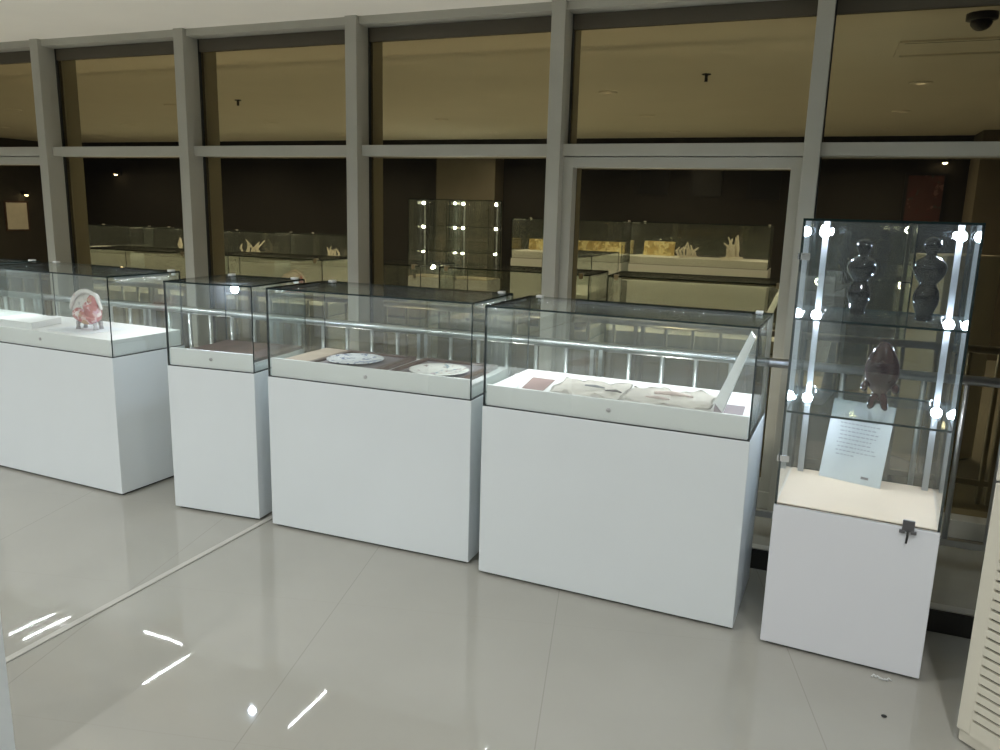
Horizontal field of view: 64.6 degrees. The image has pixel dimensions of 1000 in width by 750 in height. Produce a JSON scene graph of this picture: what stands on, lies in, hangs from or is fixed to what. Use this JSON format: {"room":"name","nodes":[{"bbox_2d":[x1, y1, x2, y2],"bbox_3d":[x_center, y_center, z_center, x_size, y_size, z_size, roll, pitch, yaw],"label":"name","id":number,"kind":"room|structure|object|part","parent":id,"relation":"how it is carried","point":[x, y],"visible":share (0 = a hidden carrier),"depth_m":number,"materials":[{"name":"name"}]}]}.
{"room":"museum","nodes":[
{"label":"museum","id":0,"kind":"room"},
{"bbox_2d":[0,0,569,41],"bbox_3d":[-4.832,-1.705,2.079,17.600,0.100,8.000,6,13,21],"label":"ceiling","id":1,"kind":"structure","parent":0,"point":[20,20],"depth_m":4.53,"materials":[{"name":"paint"}]},
{"bbox_2d":[0,466,974,749],"bbox_3d":[-4.905,1.006,2.640,17.600,0.100,8.000,6,13,21],"label":"floor","id":2,"kind":"structure","parent":0,"point":[278,637],"depth_m":2.89,"materials":[{"name":"tile"}]},
{"bbox_2d":[0,614,14,749],"bbox_3d":[-1.790,0.608,1.723,0.503,1.218,1.090,6,13,21],"label":"showcase","id":3,"kind":"object","parent":2,"relation":"on","point":[7,742],"visible":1,"depth_m":2.19,"materials":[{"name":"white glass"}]},
{"bbox_2d":[0,258,44,316],"bbox_3d":[-3.562,-0.158,5.192,1.100,1.218,0.503,7,13,24],"label":"showcase","id":4,"kind":"object","parent":2,"relation":"on","point":[2,260],"visible":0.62,"depth_m":5.09,"materials":[{"name":"clear glass"}]},
{"bbox_3d":[-3.547,-0.745,5.070,1.094,0.008,0.494,7,13,24],"label":"pane","id":5,"kind":"part","parent":4,"relation":"part of","materials":[{"name":"clear glass"}]},
{"bbox_2d":[0,309,41,316],"bbox_3d":[-3.557,-0.369,5.147,1.073,0.090,0.473,7,13,24],"label":"tray","id":6,"kind":"object","parent":4,"relation":"on","point":[2,312],"depth_m":5.14,"materials":[{"name":"white"}]},
{"bbox_3d":[-3.060,-0.474,4.893,0.008,0.424,0.479,7,13,24],"label":"pane","id":7,"kind":"part","parent":4,"relation":"part of","materials":[{"name":"clear glass"}]},
{"bbox_3d":[-3.451,-0.575,5.330,1.094,0.424,0.008,7,13,24],"label":"pane","id":8,"kind":"part","parent":4,"relation":"part of","materials":[{"name":"clear glass"}]},
{"bbox_2d":[0,261,184,494],"bbox_3d":[-2.467,-0.027,4.705,1.100,1.218,0.503,7,13,24],"label":"showcase","id":9,"kind":"object","parent":2,"relation":"on","point":[91,410],"visible":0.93,"depth_m":4.47,"materials":[{"name":"white paint"}]},
{"bbox_2d":[0,313,61,328],"bbox_3d":[-2.793,-0.322,4.706,0.370,0.035,0.270,6,13,21],"label":"block","id":10,"kind":"object","parent":9,"relation":"on","point":[29,321],"visible":1,"depth_m":4.63,"materials":[{"name":"white"}]},
{"bbox_3d":[-2.950,-0.461,4.846,0.008,0.424,0.479,7,13,24],"label":"pane","id":11,"kind":"part","parent":9,"relation":"part of","materials":[{"name":"clear glass"}]},
{"bbox_2d":[47,324,123,334],"bbox_3d":[-2.381,-0.263,4.560,0.327,0.002,0.262,7,13,26],"label":"sheet","id":12,"kind":"object","parent":9,"relation":"on","point":[72,329],"visible":0.86,"depth_m":4.53,"materials":[{"name":"white paper"}]},
{"bbox_2d":[69,289,103,329],"bbox_3d":[-2.369,-0.379,4.543,0.236,0.235,0.110,5,12,15],"label":"stone ornament","id":13,"kind":"object","parent":12,"relation":"on","point":[86,304],"visible":1,"depth_m":4.51,"materials":[{"name":"stone"}]},
{"bbox_3d":[-2.451,-0.614,4.582,1.094,0.008,0.494,7,13,24],"label":"pane","id":14,"kind":"part","parent":9,"relation":"part of","materials":[{"name":"clear glass"}]},
{"bbox_2d":[0,316,180,356],"bbox_3d":[-2.462,-0.239,4.660,1.073,0.090,0.473,7,13,24],"label":"tray","id":15,"kind":"object","parent":9,"relation":"on","point":[135,340],"depth_m":4.44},
{"bbox_3d":[-2.559,-0.360,4.409,1.094,0.424,0.008,7,13,24],"label":"pane","id":16,"kind":"part","parent":9,"relation":"part of","materials":[{"name":"clear glass"}]},
{"bbox_3d":[-2.355,-0.444,4.842,1.094,0.424,0.008,7,13,24],"label":"pane","id":17,"kind":"part","parent":9,"relation":"part of","materials":[{"name":"clear glass"}]},
{"bbox_3d":[-1.964,-0.343,4.405,0.008,0.424,0.479,7,13,24],"label":"pane","id":18,"kind":"part","parent":9,"relation":"part of","materials":[{"name":"clear glass"}]},
{"bbox_2d":[5,515,272,662],"bbox_3d":[-1.893,1.079,2.422,0.030,0.006,4.620,6,13,21],"label":"cable cover","id":19,"kind":"object","parent":2,"relation":"on","point":[37,643],"visible":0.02,"depth_m":3.27,"materials":[{"name":"grey metal"}]},
{"bbox_2d":[163,273,306,518],"bbox_3d":[-1.397,0.090,4.275,0.520,1.218,0.503,5,12,17],"label":"showcase","id":20,"kind":"object","parent":2,"relation":"on","point":[220,428],"visible":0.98,"depth_m":4.07,"materials":[{"name":"white paint"}]},
{"bbox_3d":[-1.629,-0.306,4.270,0.008,0.424,0.479,5,12,17],"label":"pane","id":21,"kind":"part","parent":20,"relation":"part of","materials":[{"name":"clear glass"}]},
{"bbox_3d":[-1.461,-0.239,3.969,0.514,0.424,0.008,5,12,17],"label":"pane","id":22,"kind":"part","parent":20,"relation":"part of","materials":[{"name":"clear glass"}]},
{"bbox_3d":[-1.382,-0.496,4.152,0.514,0.008,0.494,5,12,17],"label":"pane","id":23,"kind":"part","parent":20,"relation":"part of","materials":[{"name":"clear glass"}]},
{"bbox_2d":[231,287,238,292],"bbox_3d":[-1.329,-0.428,3.967,0.036,0.036,0.036,0,12,-10],"label":"spot lamp","id":24,"kind":"object","parent":20,"relation":"attached to","point":[234,289],"depth_m":3.95,"materials":[{"name":"silver metal"}]},
{"bbox_2d":[170,347,303,371],"bbox_3d":[-1.392,-0.121,4.230,0.493,0.090,0.473,5,12,17],"label":"tray","id":25,"kind":"object","parent":20,"relation":"on","point":[182,359],"depth_m":4.02,"materials":[{"name":"white wood"}]},
{"bbox_2d":[190,340,301,362],"bbox_3d":[-1.390,-0.131,4.235,0.480,0.018,0.445,5,12,17],"label":"wooden panel","id":26,"kind":"object","parent":20,"relation":"on","point":[233,346],"visible":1,"depth_m":4.26,"materials":[{"name":"brown wood"}]},
{"bbox_3d":[-1.314,-0.330,4.424,0.514,0.424,0.008,5,12,17],"label":"pane","id":27,"kind":"part","parent":20,"relation":"part of","materials":[{"name":"clear glass"}]},
{"bbox_3d":[-1.146,-0.263,4.123,0.008,0.424,0.479,5,12,17],"label":"pane","id":28,"kind":"part","parent":20,"relation":"part of","materials":[{"name":"clear glass"}]},
{"bbox_2d":[266,280,512,561],"bbox_3d":[-0.545,0.181,3.950,1.090,1.218,0.503,6,13,21],"label":"showcase","id":29,"kind":"object","parent":2,"relation":"on","point":[388,458],"visible":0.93,"depth_m":3.73,"materials":[{"name":"white paint"}]},
{"bbox_3d":[-1.035,-0.247,4.063,0.008,0.424,0.479,6,13,21],"label":"pane","id":30,"kind":"part","parent":29,"relation":"part of","materials":[{"name":"clear glass"}]},
{"bbox_2d":[284,348,346,360],"bbox_3d":[-0.953,-0.098,4.070,0.145,0.012,0.420,6,13,21],"label":"tray","id":31,"kind":"object","parent":29,"relation":"on","point":[316,354],"visible":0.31,"depth_m":4.08,"materials":[{"name":"beige wood"}]},
{"bbox_2d":[310,350,415,369],"bbox_3d":[-0.691,-0.072,3.940,0.400,0.028,0.420,6,13,21],"label":"plate","id":32,"kind":"object","parent":29,"relation":"on","point":[366,359],"visible":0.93,"depth_m":3.95,"materials":[{"name":"white ceramic"}]},
{"bbox_3d":[-0.717,-0.075,3.928,0.284,0.018,0.284,6,13,21],"label":"plate","id":33,"kind":"part","parent":32,"relation":"part of","materials":[{"name":"white ceramic"}]},
{"bbox_3d":[-0.625,-0.151,3.649,1.084,0.424,0.008,6,13,21],"label":"pane","id":34,"kind":"part","parent":29,"relation":"part of","materials":[{"name":"clear glass"}]},
{"bbox_2d":[271,357,507,398],"bbox_3d":[-0.540,-0.030,3.905,1.063,0.090,0.473,6,13,21],"label":"tray","id":35,"kind":"object","parent":29,"relation":"on","point":[344,377],"depth_m":3.68,"materials":[{"name":"white wood"}]},
{"bbox_3d":[-0.530,-0.406,3.827,1.084,0.008,0.494,6,13,21],"label":"pane","id":36,"kind":"part","parent":29,"relation":"part of","materials":[{"name":"clear glass"}]},
{"bbox_3d":[-0.445,-0.237,4.093,1.084,0.424,0.008,6,13,21],"label":"pane","id":37,"kind":"part","parent":29,"relation":"part of","materials":[{"name":"clear glass"}]},
{"bbox_2d":[391,358,497,379],"bbox_3d":[-0.274,-0.027,3.779,0.400,0.028,0.420,6,13,21],"label":"plate","id":38,"kind":"object","parent":29,"relation":"on","point":[430,366],"visible":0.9,"depth_m":3.79,"materials":[{"name":"white ceramic"}]},
{"bbox_3d":[-0.286,-0.021,3.719,0.284,0.018,0.284,6,13,21],"label":"plate","id":39,"kind":"part","parent":38,"relation":"part of","materials":[{"name":"ceramic"}]},
{"bbox_3d":[-0.035,-0.141,3.679,0.008,0.424,0.479,6,13,21],"label":"pane","id":40,"kind":"part","parent":29,"relation":"part of","materials":[{"name":"clear glass"}]},
{"bbox_2d":[479,295,773,627],"bbox_3d":[0.530,0.313,3.451,1.115,1.218,0.503,7,13,23],"label":"showcase","id":41,"kind":"object","parent":2,"relation":"on","point":[652,507],"visible":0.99,"depth_m":3.24,"materials":[{"name":"white paint"}]},
{"bbox_3d":[0.038,-0.121,3.592,0.008,0.424,0.479,7,13,23],"label":"pane","id":42,"kind":"part","parent":41,"relation":"part of","materials":[{"name":"clear glass"}]},
{"bbox_2d":[504,373,529,387],"bbox_3d":[0.075,0.026,3.541,0.070,0.002,0.320,4,12,11],"label":"name card","id":43,"kind":"object","parent":41,"relation":"on","point":[516,380],"visible":0.86,"depth_m":3.55,"materials":[{"name":"white paper"}]},
{"bbox_2d":[522,377,554,390],"bbox_3d":[0.163,0.041,3.482,0.109,0.002,0.281,5,12,16],"label":"mat","id":44,"kind":"object","parent":41,"relation":"on","point":[535,383],"visible":0.79,"depth_m":3.49,"materials":[{"name":"pink paper"}]},
{"bbox_2d":[549,377,632,399],"bbox_3d":[0.393,0.051,3.398,0.317,0.027,0.311,6,13,21],"label":"paper sheet","id":45,"kind":"object","parent":41,"relation":"on","point":[574,386],"visible":0.98,"depth_m":3.38,"materials":[{"name":"white paper"}]},
{"bbox_2d":[486,369,751,439],"bbox_3d":[0.535,0.102,3.406,1.088,0.090,0.473,7,13,23],"label":"tray","id":46,"kind":"object","parent":41,"relation":"on","point":[593,409],"depth_m":3.22,"materials":[{"name":"white wood"}]},
{"bbox_3d":[0.439,-0.019,3.155,1.109,0.424,0.008,7,13,23],"label":"pane","id":47,"kind":"part","parent":41,"relation":"part of","materials":[{"name":"clear glass"}]},
{"bbox_3d":[0.545,-0.273,3.329,1.109,0.008,0.494,7,13,23],"label":"pane","id":48,"kind":"part","parent":41,"relation":"part of","materials":[{"name":"clear glass"}]},
{"bbox_2d":[620,386,716,408],"bbox_3d":[0.698,0.085,3.258,0.372,0.031,0.311,6,13,21],"label":"paper sheet","id":49,"kind":"object","parent":41,"relation":"on","point":[699,399],"visible":1,"depth_m":3.24,"materials":[{"name":"white paper"}]},
{"bbox_2d":[713,404,745,414],"bbox_3d":[0.894,0.139,3.106,0.123,0.002,0.205,6,13,21],"label":"mat","id":50,"kind":"object","parent":41,"relation":"on","point":[729,409],"visible":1,"depth_m":3.11,"materials":[{"name":"white paper"}]},
{"bbox_2d":[714,331,755,412],"bbox_3d":[0.913,-0.014,3.087,0.149,0.303,0.161,6,13,21],"label":"board","id":51,"kind":"object","parent":50,"relation":"on","point":[721,401],"visible":0.93,"depth_m":3.07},
{"bbox_3d":[1.041,-0.003,3.153,0.008,0.424,0.479,7,13,23],"label":"pane","id":52,"kind":"part","parent":41,"relation":"part of","materials":[{"name":"clear glass"}]},
{"bbox_2d":[752,507,771,550],"bbox_3d":[-4.793,0.136,6.375,14.550,0.098,0.680,6,13,21],"label":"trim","id":53,"kind":"structure","parent":2,"relation":"on","point":[762,525],"depth_m":3.89,"materials":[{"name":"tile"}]},
{"bbox_2d":[0,40,52,315],"bbox_3d":[-3.780,-1.121,5.986,1.189,2.570,0.132,6,13,21],"label":"window","id":54,"kind":"structure","parent":53,"relation":"on","point":[22,217],"depth_m":5.88,"materials":[{"name":"clear glass"}]},
{"bbox_3d":[-3.785,-0.787,6.063,1.189,1.705,0.080,6,13,21],"label":"sash","id":55,"kind":"part","parent":54,"relation":"part of","materials":[{"name":"paint"}]},
{"bbox_2d":[29,39,73,316],"bbox_3d":[-3.193,-1.058,5.758,0.076,2.570,0.190,6,13,21],"label":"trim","id":56,"kind":"structure","parent":53,"relation":"on","point":[43,66],"depth_m":5.61,"materials":[{"name":"paint"}]},
{"bbox_2d":[41,30,189,348],"bbox_3d":[-2.607,-0.995,5.531,1.188,2.570,0.132,6,13,21],"label":"window","id":57,"kind":"structure","parent":53,"relation":"on","point":[119,150],"depth_m":5.50,"materials":[{"name":"clear glass"}]},
{"bbox_2d":[173,28,209,347],"bbox_3d":[-2.021,-0.932,5.303,0.076,2.570,0.190,6,13,21],"label":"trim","id":58,"kind":"structure","parent":53,"relation":"on","point":[185,47],"depth_m":5.16,"materials":[{"name":"paint"}]},
{"bbox_2d":[185,17,347,352],"bbox_3d":[-1.436,-0.869,5.078,1.184,2.570,0.132,6,13,21],"label":"window","id":59,"kind":"structure","parent":53,"relation":"on","point":[272,150],"depth_m":5.05,"materials":[{"name":"clear glass"}]},
{"bbox_2d":[345,15,369,351],"bbox_3d":[-0.852,-0.806,4.850,0.076,2.570,0.190,6,13,21],"label":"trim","id":60,"kind":"structure","parent":53,"relation":"on","point":[356,35],"depth_m":4.70,"materials":[{"name":"paint"}]},
{"bbox_2d":[359,2,551,377],"bbox_3d":[-0.274,-0.745,4.627,1.169,2.570,0.132,6,13,21],"label":"window","id":61,"kind":"structure","parent":53,"relation":"on","point":[456,151],"depth_m":4.58,"materials":[{"name":"clear glass"}]},
{"bbox_2d":[0,290,999,551],"bbox_3d":[-1.583,0.041,4.826,11.600,0.874,0.042,6,13,21],"label":"railing","id":62,"kind":"object","parent":53,"relation":"on","point":[424,334],"visible":0.34,"depth_m":3.98,"materials":[{"name":"metal"}]},
{"bbox_3d":[-3.124,-0.105,5.427,0.064,0.835,0.040,6,13,21],"label":"post","id":63,"kind":"part","parent":62,"relation":"part of","materials":[{"name":"metal"}]},
{"bbox_3d":[-2.224,-0.009,5.078,0.064,0.835,0.040,6,13,21],"label":"post","id":64,"kind":"part","parent":62,"relation":"part of","materials":[{"name":"metal"}]},
{"bbox_3d":[-1.324,0.088,4.730,0.064,0.835,0.040,6,13,21],"label":"post","id":65,"kind":"part","parent":62,"relation":"part of","materials":[{"name":"metal"}]},
{"bbox_3d":[-0.424,0.184,4.381,0.064,0.835,0.040,6,13,21],"label":"post","id":66,"kind":"part","parent":62,"relation":"part of","materials":[{"name":"metal"}]},
{"bbox_3d":[-1.572,-0.362,4.743,11.600,0.049,0.042,6,13,21],"label":"handrail","id":67,"kind":"part","parent":62,"relation":"part of","materials":[{"name":"metal"}]},
{"bbox_3d":[0.476,0.281,4.032,0.064,0.835,0.040,6,13,21],"label":"post","id":68,"kind":"part","parent":62,"relation":"part of","materials":[{"name":"metal"}]},
{"bbox_3d":[1.376,0.378,3.683,0.064,0.835,0.040,6,13,21],"label":"post","id":69,"kind":"part","parent":62,"relation":"part of","materials":[{"name":"metal"}]},
{"bbox_3d":[-1.592,0.356,4.891,11.600,0.030,0.024,6,13,21],"label":"rail","id":70,"kind":"part","parent":62,"relation":"part of","materials":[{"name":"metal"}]},
{"bbox_2d":[538,0,572,371],"bbox_3d":[0.304,-0.682,4.403,0.076,2.570,0.190,6,13,21],"label":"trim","id":71,"kind":"structure","parent":53,"relation":"on","point":[562,18],"depth_m":4.23,"materials":[{"name":"paint"}]},
{"bbox_2d":[555,0,817,508],"bbox_3d":[0.901,-0.619,4.172,1.210,2.570,0.132,6,13,21],"label":"window","id":72,"kind":"structure","parent":53,"relation":"on","point":[683,153],"depth_m":4.12,"materials":[{"name":"clear glass"}]},
{"bbox_3d":[0.895,-0.285,4.250,1.210,1.705,0.080,6,13,21],"label":"sash","id":73,"kind":"part","parent":72,"relation":"part of","materials":[{"name":"paint"}]},
{"bbox_3d":[0.869,0.595,4.427,1.210,0.090,0.100,6,13,21],"label":"sill","id":74,"kind":"part","parent":72,"relation":"part of","materials":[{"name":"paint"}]},
{"bbox_2d":[767,0,836,510],"bbox_3d":[1.497,-0.554,3.940,0.076,2.570,0.190,6,13,21],"label":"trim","id":75,"kind":"structure","parent":53,"relation":"on","point":[826,9],"depth_m":3.76,"materials":[{"name":"paint"}]},
{"bbox_2d":[793,0,999,541],"bbox_3d":[2.084,-0.491,3.714,1.189,2.570,0.132,6,13,21],"label":"window","id":76,"kind":"structure","parent":53,"relation":"on","point":[911,127],"depth_m":3.76,"materials":[{"name":"clear glass"}]},
{"bbox_3d":[2.053,0.722,3.968,1.189,0.090,0.100,6,13,21],"label":"sill","id":77,"kind":"part","parent":76,"relation":"part of","materials":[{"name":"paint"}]},
{"bbox_2d":[750,549,973,638],"bbox_3d":[-3.748,0.360,5.447,17.200,0.090,0.317,6,13,21],"label":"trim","id":78,"kind":"structure","parent":2,"relation":"on","point":[949,623],"depth_m":3.15,"materials":[{"name":"stone"}]},
{"bbox_2d":[752,543,974,615],"bbox_3d":[-3.742,0.303,5.447,17.200,0.006,0.350,6,13,21],"label":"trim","id":79,"kind":"structure","parent":78,"relation":"on","point":[936,606],"depth_m":3.15,"materials":[{"name":"grey metal"}]},
{"bbox_2d":[760,218,985,678],"bbox_3d":[1.371,0.235,2.982,0.550,1.605,0.521,7,13,26],"label":"display cabinet","id":80,"kind":"object","parent":2,"relation":"on","point":[851,567],"visible":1,"depth_m":2.89,"materials":[{"name":"white paint"}]},
{"bbox_3d":[1.147,-0.061,3.054,0.008,1.050,0.488,7,13,26],"label":"pane","id":81,"kind":"part","parent":80,"relation":"part of","materials":[{"name":"clear glass"}]},
{"bbox_3d":[1.245,0.091,3.206,0.038,0.038,0.020,7,13,26],"label":"bulb","id":82,"kind":"part","parent":80,"relation":"part of","materials":[{"name":"white glass"}]},
{"bbox_3d":[1.263,-0.555,3.072,0.038,0.038,0.020,7,13,26],"label":"bulb","id":83,"kind":"part","parent":80,"relation":"part of","materials":[{"name":"white glass"}]},
{"bbox_2d":[819,398,895,488],"bbox_3d":[1.438,0.272,3.190,0.236,0.312,0.101,11,15,39],"label":"card","id":84,"kind":"object","parent":80,"relation":"on","point":[855,452],"visible":0.98,"depth_m":3.19,"materials":[{"name":"white paper"}]},
{"bbox_2d":[847,239,877,314],"bbox_3d":[1.325,-0.359,2.901,0.104,0.276,0.104,4,12,10],"label":"vase","id":85,"kind":"object","parent":80,"relation":"on","point":[862,268],"visible":1,"depth_m":2.88,"materials":[{"name":"black ceramic"}]},
{"bbox_2d":[787,386,951,432],"bbox_3d":[1.381,0.121,2.967,0.524,0.008,0.477,7,13,26],"label":"shelf","id":86,"kind":"object","parent":80,"relation":"attached to","point":[936,409],"depth_m":3.00,"materials":[{"name":"clear glass"}]},
{"bbox_2d":[860,340,899,410],"bbox_3d":[1.390,0.003,2.877,0.095,0.258,0.124,-8,15,-38],"label":"fish","id":87,"kind":"object","parent":80,"relation":"on","point":[882,367],"visible":1,"depth_m":2.85},
{"bbox_3d":[1.275,0.002,2.716,0.542,1.026,0.008,7,13,26],"label":"door","id":88,"kind":"part","parent":80,"relation":"part of","materials":[{"name":"clear glass"}]},
{"bbox_2d":[796,305,965,332],"bbox_3d":[1.390,-0.210,2.899,0.524,0.008,0.477,7,13,26],"label":"shelf","id":89,"kind":"object","parent":80,"relation":"attached to","point":[949,322],"depth_m":2.83,"materials":[{"name":"clear glass"}]},
{"bbox_3d":[1.494,-0.083,3.147,0.526,1.026,0.008,7,13,26],"label":"pane","id":90,"kind":"part","parent":80,"relation":"part of","materials":[{"name":"clear glass"}]},
{"bbox_3d":[1.399,-0.548,2.829,0.542,0.008,0.496,7,13,26],"label":"pane","id":91,"kind":"part","parent":80,"relation":"part of","materials":[{"name":"clear glass"}]},
{"bbox_2d":[912,237,947,321],"bbox_3d":[1.492,-0.333,2.756,0.110,0.293,0.110,4,12,10],"label":"vase","id":92,"kind":"object","parent":80,"relation":"on","point":[929,270],"visible":1,"depth_m":2.73,"materials":[{"name":"black ceramic"}]},
{"bbox_3d":[1.657,0.144,3.007,0.038,0.038,0.020,7,13,26],"label":"bulb","id":93,"kind":"part","parent":80,"relation":"part of","materials":[{"name":"white glass"}]},
{"bbox_3d":[1.625,0.000,2.824,0.008,1.050,0.488,7,13,26],"label":"pane","id":94,"kind":"part","parent":80,"relation":"part of","materials":[{"name":"clear glass"}]},
{"bbox_3d":[1.675,-0.502,2.873,0.038,0.038,0.020,7,13,26],"label":"bulb","id":95,"kind":"part","parent":80,"relation":"part of","materials":[{"name":"white glass"}]},
{"bbox_2d":[871,674,891,680],"bbox_3d":[1.360,1.081,2.822,0.069,0.011,0.020,8,13,27],"label":"scrap","id":96,"kind":"object","parent":2,"relation":"on","point":[873,674],"visible":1,"depth_m":2.82,"materials":[{"name":"white paper"}]},
{"bbox_2d":[931,536,984,609],"bbox_3d":[3.131,1.019,3.147,2.650,0.098,0.980,6,13,21],"label":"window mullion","id":97,"kind":"structure","parent":2,"relation":"on","point":[958,571],"depth_m":3.44,"materials":[{"name":"painted plaster"}]},
{"bbox_2d":[957,458,999,749],"bbox_3d":[1.692,0.513,2.187,0.306,1.400,0.520,-4,13,-24],"label":"air conditioner","id":98,"kind":"object","parent":2,"relation":"on","point":[978,722],"visible":1,"depth_m":2.38,"materials":[{"name":"beige plastic"}]},
{"bbox_3d":[1.573,0.265,2.077,0.022,0.195,0.520,-4,13,-24],"label":"panel","id":99,"kind":"part","parent":98,"relation":"part of","materials":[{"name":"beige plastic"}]}
]}

